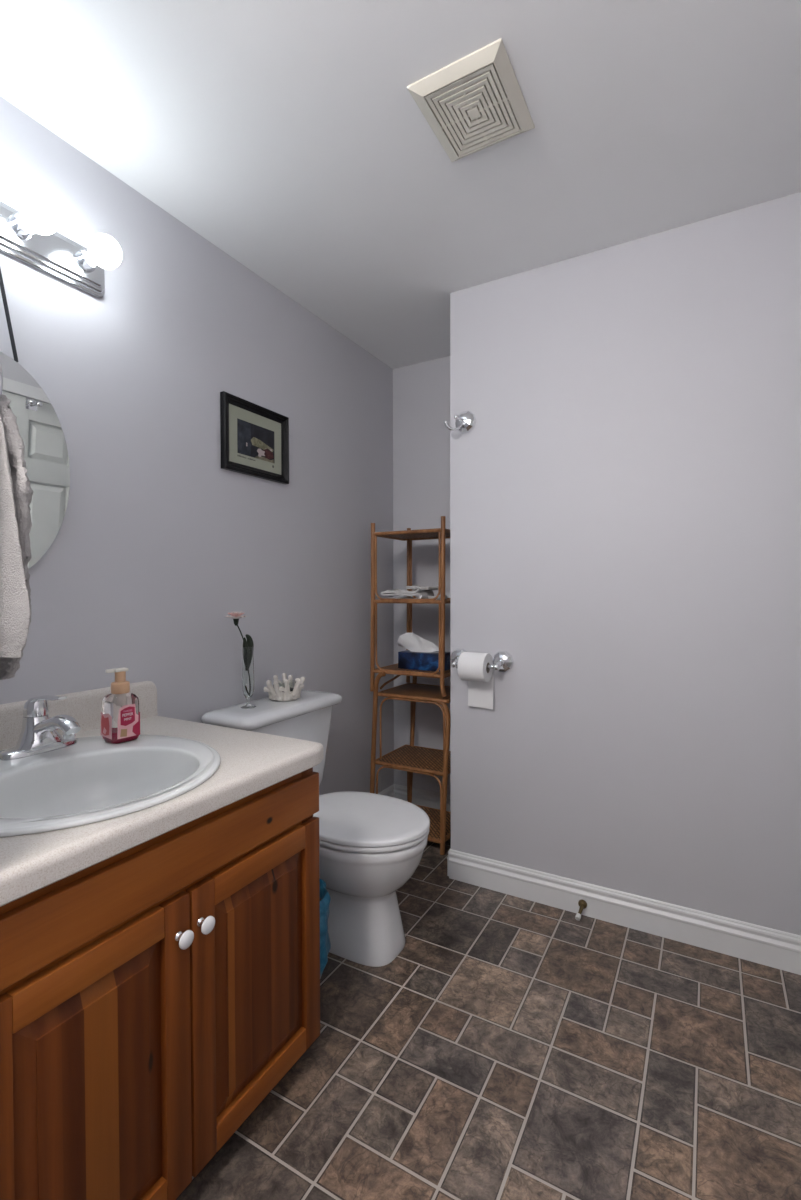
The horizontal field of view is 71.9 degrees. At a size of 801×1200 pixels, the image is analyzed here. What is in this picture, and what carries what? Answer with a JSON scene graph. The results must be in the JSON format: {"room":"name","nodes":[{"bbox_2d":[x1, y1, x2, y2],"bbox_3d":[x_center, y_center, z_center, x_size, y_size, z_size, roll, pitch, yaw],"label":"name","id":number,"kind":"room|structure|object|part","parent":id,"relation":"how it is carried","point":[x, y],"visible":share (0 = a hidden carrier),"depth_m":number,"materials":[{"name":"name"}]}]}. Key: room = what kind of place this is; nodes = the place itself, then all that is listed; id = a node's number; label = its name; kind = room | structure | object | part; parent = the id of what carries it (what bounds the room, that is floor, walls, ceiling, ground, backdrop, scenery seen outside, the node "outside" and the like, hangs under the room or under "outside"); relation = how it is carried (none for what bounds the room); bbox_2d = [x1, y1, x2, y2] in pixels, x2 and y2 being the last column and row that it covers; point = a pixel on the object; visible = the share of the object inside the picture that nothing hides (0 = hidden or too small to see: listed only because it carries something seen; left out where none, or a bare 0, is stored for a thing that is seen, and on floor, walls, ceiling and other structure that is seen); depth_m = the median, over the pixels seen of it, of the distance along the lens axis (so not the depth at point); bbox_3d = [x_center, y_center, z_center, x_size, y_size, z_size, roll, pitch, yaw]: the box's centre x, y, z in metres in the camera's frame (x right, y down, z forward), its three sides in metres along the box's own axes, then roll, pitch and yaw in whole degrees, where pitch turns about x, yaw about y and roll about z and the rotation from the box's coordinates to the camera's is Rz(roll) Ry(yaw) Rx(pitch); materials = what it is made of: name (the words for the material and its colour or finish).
{"room":"bathroom","nodes":[
{"label":"bathroom","id":0,"kind":"room"},
{"bbox_2d":[0,96,393,794],"bbox_3d":[-0.857,-0.040,1.720,0.100,2.424,3.365,0,1,29],"label":"wall","id":1,"kind":"structure","parent":0,"point":[156,543],"depth_m":1.87,"materials":[{"name":"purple paint"}]},
{"bbox_2d":[0,268,69,568],"bbox_3d":[-0.995,-0.446,1.315,0.044,0.816,0.407,0,1,29],"label":"oval mirror","id":2,"kind":"object","parent":1,"relation":"attached to","point":[46,457],"visible":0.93,"depth_m":1.42,"materials":[{"name":"grey mirror"}]},
{"bbox_3d":[-1.006,-0.724,1.315,0.022,0.259,0.165,0,1,29],"label":"cord","id":3,"kind":"part","parent":2,"relation":"part of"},
{"bbox_2d":[0,194,121,297],"bbox_3d":[-0.940,-0.920,1.291,0.161,0.120,0.613,0,1,29],"label":"vanity light","id":4,"kind":"object","parent":1,"relation":"attached to","point":[28,235],"visible":1,"depth_m":1.44,"materials":[{"name":"silver metal"}]},
{"bbox_2d":[9,213,34,238],"bbox_3d":[-0.935,-0.930,1.369,0.030,0.054,0.054,0,1,29],"label":"socket","id":5,"kind":"object","parent":4,"relation":"attached to","point":[17,229],"depth_m":1.36,"materials":[{"name":"silver metal"}]},
{"bbox_3d":[-0.879,-0.929,1.339,0.102,0.081,0.081,0,1,29],"label":"bulb","id":6,"kind":"part","parent":4,"relation":"part of","materials":[{"name":"white glass"}]},
{"bbox_2d":[76,249,97,271],"bbox_3d":[-0.854,-0.932,1.514,0.030,0.054,0.054,0,1,29],"label":"socket","id":7,"kind":"object","parent":4,"relation":"attached to","point":[84,263],"depth_m":1.50,"materials":[{"name":"silver metal"}]},
{"bbox_3d":[-0.799,-0.932,1.482,0.102,0.081,0.081,0,1,29],"label":"bulb","id":8,"kind":"part","parent":4,"relation":"part of","materials":[{"name":"white glass"}]},
{"bbox_2d":[0,681,157,750],"bbox_3d":[-0.968,0.314,1.398,0.023,0.110,0.792,0,1,29],"label":"backsplash","id":9,"kind":"structure","parent":1,"relation":"attached to","point":[84,706],"depth_m":1.53,"materials":[{"name":"beige laminate"}]},
{"bbox_2d":[220,391,288,483],"bbox_3d":[-0.552,-0.612,2.128,0.024,0.273,0.346,0,1,29],"label":"framed picture","id":10,"kind":"object","parent":1,"relation":"attached to","point":[254,438],"visible":1,"depth_m":2.11,"materials":[{"name":"black paint"}]},
{"bbox_2d":[237,418,274,462],"bbox_3d":[-0.554,-0.610,2.131,0.001,0.127,0.199,0,1,29],"label":"art print","id":11,"kind":"object","parent":10,"relation":"attached to","point":[255,439],"depth_m":2.12},
{"bbox_2d":[378,785,394,797],"bbox_3d":[-0.409,1.101,2.416,0.016,0.117,1.519,0,1,29],"label":"baseboard","id":12,"kind":"structure","parent":1,"relation":"attached to","point":[389,791],"depth_m":3.03,"materials":[{"name":"white paint"}]},
{"bbox_2d":[0,0,800,368],"bbox_3d":[-0.009,-1.285,1.222,2.090,0.080,3.405,0,1,29],"label":"ceiling","id":13,"kind":"structure","parent":0,"point":[290,136],"depth_m":1.46,"materials":[{"name":"white paint"}]},
{"bbox_2d":[407,38,534,161],"bbox_3d":[0.185,-1.240,1.399,0.238,0.018,0.268,0,1,29],"label":"exhaust fan cover","id":14,"kind":"object","parent":13,"relation":"attached to","point":[474,103],"visible":1,"depth_m":1.37,"materials":[{"name":"beige plastic"}]},
{"bbox_3d":[0.187,-1.237,1.401,0.026,0.010,0.032,0,1,29],"label":"plate","id":15,"kind":"part","parent":14,"relation":"part of","materials":[{"name":"beige plastic"}]},
{"bbox_2d":[393,356,450,794],"bbox_3d":[0.245,-0.064,2.974,0.597,2.424,0.100,0,1,29],"label":"wall","id":16,"kind":"structure","parent":0,"point":[421,391],"depth_m":2.99,"materials":[{"name":"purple paint"}]},
{"bbox_2d":[393,784,450,811],"bbox_3d":[0.220,1.090,2.943,0.597,0.117,0.016,0,1,29],"label":"baseboard","id":17,"kind":"structure","parent":16,"relation":"attached to","point":[426,798],"depth_m":2.99,"materials":[{"name":"white paint"}]},
{"bbox_2d":[176,837,800,1199],"bbox_3d":[-0.003,1.218,1.265,2.090,0.080,3.405,0,1,29],"label":"floor","id":18,"kind":"structure","parent":0,"point":[512,1047],"depth_m":1.38,"materials":[{"name":"tile"}]},
{"bbox_2d":[0,767,319,1199],"bbox_3d":[-0.666,0.798,1.231,0.682,0.764,0.767,0,1,29],"label":"vanity cabinet","id":19,"kind":"object","parent":18,"relation":"on","point":[154,994],"visible":0.92,"depth_m":1.01,"materials":[{"name":"brown wood"}]},
{"bbox_3d":[-0.500,0.845,0.908,0.016,0.450,0.252,0,1,29],"label":"raised panel","id":20,"kind":"part","parent":19,"relation":"part of","materials":[{"name":"brown wood"}]},
{"bbox_3d":[-0.500,0.845,0.908,0.019,0.562,0.364,0,1,29],"label":"door","id":21,"kind":"part","parent":19,"relation":"part of","materials":[{"name":"brown wood"}]},
{"bbox_3d":[-0.418,0.767,1.091,0.018,0.698,0.766,0,1,29],"label":"frame","id":22,"kind":"part","parent":19,"relation":"part of","materials":[{"name":"brown wood"}]},
{"bbox_3d":[-0.402,0.495,1.077,0.019,0.100,0.767,0,1,29],"label":"drawer","id":23,"kind":"part","parent":19,"relation":"part of","materials":[{"name":"brown wood"}]},
{"bbox_2d":[0,681,323,906],"bbox_3d":[-0.677,0.339,1.236,0.689,0.154,0.792,0,1,29],"label":"countertop","id":24,"kind":"structure","parent":19,"relation":"on","point":[251,762],"depth_m":1.14,"materials":[{"name":"beige laminate"}]},
{"bbox_2d":[0,695,80,760],"bbox_3d":[-0.827,0.288,1.265,0.156,0.139,0.184,-1,1,-33],"label":"faucet","id":25,"kind":"object","parent":24,"relation":"on","point":[39,734],"visible":1,"depth_m":1.27,"materials":[{"name":"silver metal"}]},
{"bbox_3d":[-0.849,0.346,1.299,0.058,0.017,0.166,0,1,29],"label":"plate","id":26,"kind":"part","parent":25,"relation":"part of","materials":[{"name":"silver metal"}]},
{"bbox_3d":[-0.823,0.245,1.283,0.135,0.054,0.051,0,1,29],"label":"lever handle","id":27,"kind":"part","parent":25,"relation":"part of","materials":[{"name":"silver metal"}]},
{"bbox_3d":[-0.796,0.296,1.268,0.168,0.071,0.044,0,1,29],"label":"spout","id":28,"kind":"part","parent":25,"relation":"part of","materials":[{"name":"silver metal"}]},
{"bbox_2d":[0,735,219,836],"bbox_3d":[-0.697,0.431,1.169,0.604,0.149,0.600,0,1,29],"label":"sink","id":29,"kind":"object","parent":24,"relation":"in","point":[94,779],"visible":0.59,"depth_m":1.25,"materials":[{"name":"white ceramic"}]},
{"bbox_2d":[101,667,139,743],"bbox_3d":[-0.703,0.262,1.387,0.072,0.182,0.073,1,1,37],"label":"soap dispenser","id":30,"kind":"object","parent":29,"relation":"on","point":[120,714],"visible":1,"depth_m":1.37,"materials":[{"name":"pink plastic"}]},
{"bbox_2d":[101,715,108,735],"bbox_3d":[-0.728,0.310,1.361,0.041,0.051,0.005,0,1,29],"label":"print","id":31,"kind":"object","parent":30,"relation":"attached to","point":[104,718],"depth_m":1.36},
{"bbox_2d":[102,692,138,743],"bbox_3d":[-0.703,0.288,1.389,0.071,0.129,0.071,1,1,37],"label":"bottle","id":32,"kind":"object","parent":30,"relation":"on","point":[120,710],"depth_m":1.36,"materials":[{"name":"plastic"}]},
{"bbox_2d":[120,729,126,736],"bbox_3d":[-0.680,0.327,1.358,0.001,0.021,0.017,1,1,36],"label":"print","id":33,"kind":"object","parent":30,"relation":"on","point":[123,732],"depth_m":1.36},
{"bbox_3d":[-0.674,0.287,1.366,0.001,0.047,0.036,1,1,36],"label":"label panel","id":34,"kind":"part","parent":30,"relation":"part of","materials":[{"name":"paper"}]},
{"bbox_2d":[132,712,139,734],"bbox_3d":[-0.662,0.310,1.383,0.001,0.058,0.020,1,1,36],"label":"print","id":35,"kind":"object","parent":30,"relation":"attached to","point":[135,715],"depth_m":1.38},
{"bbox_3d":[-0.403,0.630,1.028,0.028,0.033,0.033,0,1,29],"label":"knob","id":36,"kind":"part","parent":19,"relation":"part of","materials":[{"name":"white ceramic"}]},
{"bbox_3d":[-0.378,0.629,1.073,0.028,0.033,0.033,0,1,29],"label":"knob","id":37,"kind":"part","parent":19,"relation":"part of","materials":[{"name":"white ceramic"}]},
{"bbox_3d":[-0.311,0.838,1.245,0.019,0.562,0.398,0,1,29],"label":"door","id":38,"kind":"part","parent":19,"relation":"part of","materials":[{"name":"brown wood"}]},
{"bbox_3d":[-0.311,0.838,1.245,0.016,0.450,0.286,0,1,29],"label":"raised panel","id":39,"kind":"part","parent":19,"relation":"part of","materials":[{"name":"brown wood"}]},
{"bbox_2d":[201,690,429,966],"bbox_3d":[-0.241,0.785,1.946,0.733,0.812,0.544,0,1,29],"label":"toilet","id":40,"kind":"object","parent":18,"relation":"on","point":[371,845],"visible":0.56,"depth_m":1.80,"materials":[{"name":"white ceramic"}]},
{"bbox_2d":[241,646,255,708],"bbox_3d":[-0.539,0.272,1.954,0.054,0.216,0.054,0,1,29],"label":"bud vase","id":41,"kind":"object","parent":40,"relation":"on","point":[248,681],"visible":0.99,"depth_m":1.94,"materials":[{"name":"clear glass"}]},
{"bbox_2d":[225,611,253,649],"bbox_3d":[-0.557,0.191,1.927,0.071,0.306,0.113,0,1,29],"label":"flower","id":42,"kind":"object","parent":41,"relation":"in","point":[235,615],"visible":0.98,"depth_m":1.92,"materials":[{"name":"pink plant"}]},
{"bbox_3d":[-0.550,0.213,1.936,0.008,0.260,0.059,1,1,36],"label":"stem","id":43,"kind":"part","parent":42,"relation":"part of","materials":[{"name":"green plant"}]},
{"bbox_3d":[-0.458,0.399,2.060,0.239,0.042,0.544,0,1,29],"label":"tank lid","id":44,"kind":"part","parent":40,"relation":"part of","materials":[{"name":"white ceramic"}]},
{"bbox_2d":[264,673,304,700],"bbox_3d":[-0.439,0.332,2.095,0.148,0.091,0.146,0,1,29],"label":"candle holder","id":45,"kind":"object","parent":40,"relation":"on","point":[285,689],"visible":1,"depth_m":2.06,"materials":[{"name":"white ceramic"}]},
{"bbox_2d":[273,680,295,691],"bbox_3d":[-0.440,0.341,2.101,0.086,0.059,0.086,0,1,29],"label":"decorative bowl","id":46,"kind":"object","parent":45,"relation":"on","point":[287,685],"depth_m":2.06,"materials":[{"name":"white ceramic"}]},
{"bbox_3d":[-0.463,0.586,2.067,0.200,0.330,0.486,0,1,29],"label":"tank","id":47,"kind":"part","parent":40,"relation":"part of","materials":[{"name":"white ceramic"}]},
{"bbox_3d":[-0.135,0.739,1.885,0.488,0.018,0.390,0,1,29],"label":"seat","id":48,"kind":"part","parent":40,"relation":"part of","materials":[{"name":"white plastic"}]},
{"bbox_3d":[-0.139,0.760,1.888,0.493,0.018,0.386,0,1,29],"label":"seat","id":49,"kind":"part","parent":40,"relation":"part of","materials":[{"name":"white plastic"}]},
{"bbox_2d":[320,879,330,978],"bbox_3d":[-0.343,1.023,1.655,0.275,0.298,0.268,0,1,29],"label":"waste bin","id":50,"kind":"object","parent":18,"relation":"on","point":[325,945],"visible":0.08,"depth_m":1.61,"materials":[{"name":"blue plastic"}]},
{"bbox_2d":[370,516,450,854],"bbox_3d":[0.110,0.386,2.700,0.433,1.525,0.356,0,1,29],"label":"rack","id":51,"kind":"object","parent":18,"relation":"on","point":[410,758],"visible":0.7,"depth_m":2.64,"materials":[{"name":"wood"}]},
{"bbox_3d":[-0.134,0.035,2.655,0.028,0.808,0.021,0,1,29],"label":"post","id":52,"kind":"part","parent":51,"relation":"part of","materials":[{"name":"wood"}]},
{"bbox_3d":[-0.115,0.743,2.644,0.101,0.812,0.028,1,1,35],"label":"post","id":53,"kind":"part","parent":51,"relation":"part of","materials":[{"name":"wood"}]},
{"bbox_2d":[381,588,433,598],"bbox_3d":[0.037,-0.029,2.668,0.216,0.056,0.168,0,1,26],"label":"folded cloth","id":54,"kind":"object","parent":51,"relation":"on","point":[423,594],"visible":0.84,"depth_m":2.61,"materials":[{"name":"white fabric"}]},
{"bbox_2d":[406,585,438,589],"bbox_3d":[0.118,-0.061,2.666,0.152,0.026,0.127,1,1,42],"label":"folded cloth","id":55,"kind":"object","parent":54,"relation":"on","point":[413,586],"visible":0.85,"depth_m":2.62,"materials":[{"name":"white fabric"}]},
{"bbox_3d":[0.042,0.029,2.906,0.027,0.811,0.021,0,1,29],"label":"post","id":56,"kind":"part","parent":51,"relation":"part of","materials":[{"name":"wood"}]},
{"bbox_2d":[374,599,449,603],"bbox_3d":[0.103,0.005,2.697,0.387,0.017,0.317,0,1,29],"label":"shelf","id":57,"kind":"object","parent":51,"relation":"attached to","point":[409,601],"depth_m":2.54,"materials":[{"name":"wood"}]},
{"bbox_2d":[374,528,449,540],"bbox_3d":[0.104,-0.317,2.691,0.386,0.017,0.317,0,1,29],"label":"shelf","id":58,"kind":"object","parent":51,"relation":"attached to","point":[422,534],"depth_m":2.64,"materials":[{"name":"wood"}]},
{"bbox_2d":[374,663,450,677],"bbox_3d":[0.102,0.341,2.704,0.387,0.017,0.317,0,1,29],"label":"shelf","id":59,"kind":"object","parent":51,"relation":"attached to","point":[393,669],"depth_m":2.59,"materials":[{"name":"wicker"}]},
{"bbox_3d":[0.078,0.741,2.914,0.096,0.806,0.025,0,1,29],"label":"post","id":60,"kind":"part","parent":51,"relation":"part of","materials":[{"name":"wood"}]},
{"bbox_2d":[375,744,450,775],"bbox_3d":[0.113,0.781,2.712,0.390,0.017,0.332,0,1,29],"label":"shelf","id":61,"kind":"object","parent":51,"relation":"attached to","point":[409,758],"depth_m":2.67,"materials":[{"name":"wicker"}]},
{"bbox_3d":[0.102,0.338,2.704,0.361,0.006,0.291,0,1,29],"label":"woven panel","id":62,"kind":"part","parent":51,"relation":"part of","materials":[{"name":"wicker"}]},
{"bbox_3d":[0.113,0.778,2.711,0.364,0.006,0.306,0,1,29],"label":"woven panel","id":63,"kind":"part","parent":51,"relation":"part of","materials":[{"name":"wicker"}]},
{"bbox_2d":[378,683,450,702],"bbox_3d":[0.126,0.450,2.698,0.384,0.017,0.332,0,1,29],"label":"shelf","id":64,"kind":"object","parent":51,"relation":"attached to","point":[413,692],"depth_m":2.63,"materials":[{"name":"wicker"}]},
{"bbox_3d":[0.126,0.447,2.698,0.358,0.006,0.306,0,1,29],"label":"woven panel","id":65,"kind":"part","parent":51,"relation":"part of","materials":[{"name":"wicker"}]},
{"bbox_3d":[0.104,-0.320,2.691,0.360,0.006,0.291,0,1,29],"label":"woven panel","id":66,"kind":"part","parent":51,"relation":"part of","materials":[{"name":"wicker"}]},
{"bbox_2d":[397,633,449,671],"bbox_3d":[0.104,0.247,2.700,0.270,0.174,0.115,0,1,29],"label":"tissue box","id":67,"kind":"object","parent":51,"relation":"on","point":[421,654],"visible":0.91,"depth_m":2.67,"materials":[{"name":"blue cardboard"}]},
{"bbox_2d":[414,804,450,843],"bbox_3d":[0.102,1.091,2.724,0.391,0.017,0.327,0,1,29],"label":"shelf","id":68,"kind":"object","parent":51,"relation":"attached to","point":[433,814],"depth_m":2.66,"materials":[{"name":"wicker"}]},
{"bbox_3d":[0.102,1.088,2.724,0.365,0.006,0.301,0,1,29],"label":"woven panel","id":69,"kind":"part","parent":51,"relation":"part of","materials":[{"name":"wicker"}]},
{"bbox_2d":[428,595,447,599],"bbox_3d":[0.174,-0.011,2.555,0.086,0.023,0.099,0,1,9],"label":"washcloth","id":70,"kind":"object","parent":51,"relation":"on","point":[429,597],"visible":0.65,"depth_m":2.51,"materials":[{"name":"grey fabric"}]},
{"bbox_3d":[0.191,0.031,2.473,0.031,0.808,0.021,0,1,29],"label":"post","id":71,"kind":"part","parent":51,"relation":"part of","materials":[{"name":"wood"}]},
{"bbox_3d":[0.196,0.798,2.491,0.065,0.706,0.027,0,1,29],"label":"post","id":72,"kind":"part","parent":51,"relation":"part of","materials":[{"name":"wood"}]},
{"bbox_2d":[449,192,800,974],"bbox_3d":[0.955,-0.053,2.246,1.354,2.424,0.678,0,1,29],"label":"wall","id":73,"kind":"structure","parent":0,"point":[625,485],"depth_m":1.94,"materials":[{"name":"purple paint"}]},
{"bbox_2d":[447,848,450,875],"bbox_3d":[0.336,1.097,2.556,0.016,0.117,0.547,0,1,29],"label":"baseboard","id":74,"kind":"structure","parent":73,"relation":"attached to","point":[450,848],"depth_m":2.32,"materials":[{"name":"white paint"}]},
{"bbox_2d":[444,411,475,433],"bbox_3d":[0.238,-0.720,2.207,0.101,0.090,0.099,0,1,29],"label":"robe hook","id":75,"kind":"object","parent":73,"relation":"attached to","point":[465,422],"visible":1,"depth_m":2.22,"materials":[{"name":"silver metal"}]},
{"bbox_2d":[450,648,513,671],"bbox_3d":[0.306,0.243,2.194,0.271,0.084,0.086,0,1,29],"label":"paper holder","id":76,"kind":"object","parent":73,"relation":"attached to","point":[503,661],"visible":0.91,"depth_m":2.17,"materials":[{"name":"silver metal"}]},
{"bbox_3d":[0.225,0.252,2.230,0.028,0.038,0.068,0,1,29],"label":"arm","id":77,"kind":"part","parent":76,"relation":"part of","materials":[{"name":"silver metal"}]},
{"bbox_2d":[457,652,493,708],"bbox_3d":[0.295,0.321,2.169,0.107,0.229,0.115,0,1,29],"label":"toilet paper roll","id":78,"kind":"object","parent":76,"relation":"hanging from","point":[471,667],"visible":0.98,"depth_m":2.15,"materials":[{"name":"white paper"}]},
{"bbox_3d":[0.379,0.253,2.143,0.028,0.038,0.068,0,1,29],"label":"arm","id":79,"kind":"part","parent":76,"relation":"part of","materials":[{"name":"silver metal"}]},
{"bbox_2d":[575,899,586,920],"bbox_3d":[0.658,1.132,2.013,0.032,0.052,0.060,0,1,29],"label":"door stop","id":80,"kind":"object","parent":73,"relation":"attached to","point":[582,903],"visible":1,"depth_m":2.02,"materials":[{"name":"gold metal"}]},
{"bbox_3d":[0.658,1.132,2.019,0.015,0.031,0.039,1,1,41],"label":"stem","id":81,"kind":"part","parent":80,"relation":"part of","materials":[{"name":"gold metal"}]},
{"bbox_3d":[-1.101,-0.018,0.470,0.695,2.424,0.945,0,1,29],"label":"wall","id":82,"kind":"structure","parent":0,"visible":0},
{"bbox_2d":[0,363,2,401],"bbox_3d":[-0.667,-0.326,0.760,0.142,0.167,0.151,0,1,29],"label":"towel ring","id":83,"kind":"object","parent":82,"relation":"attached to","point":[1,378],"visible":1,"depth_m":0.79,"materials":[{"name":"silver metal"}]},
{"bbox_2d":[0,394,33,679],"bbox_3d":[-0.627,-0.098,0.834,0.316,0.434,0.053,0,1,29],"label":"hand towel","id":84,"kind":"object","parent":83,"relation":"hanging from","point":[16,493],"visible":0.99,"depth_m":0.77,"materials":[{"name":"white fabric"}]}
]}

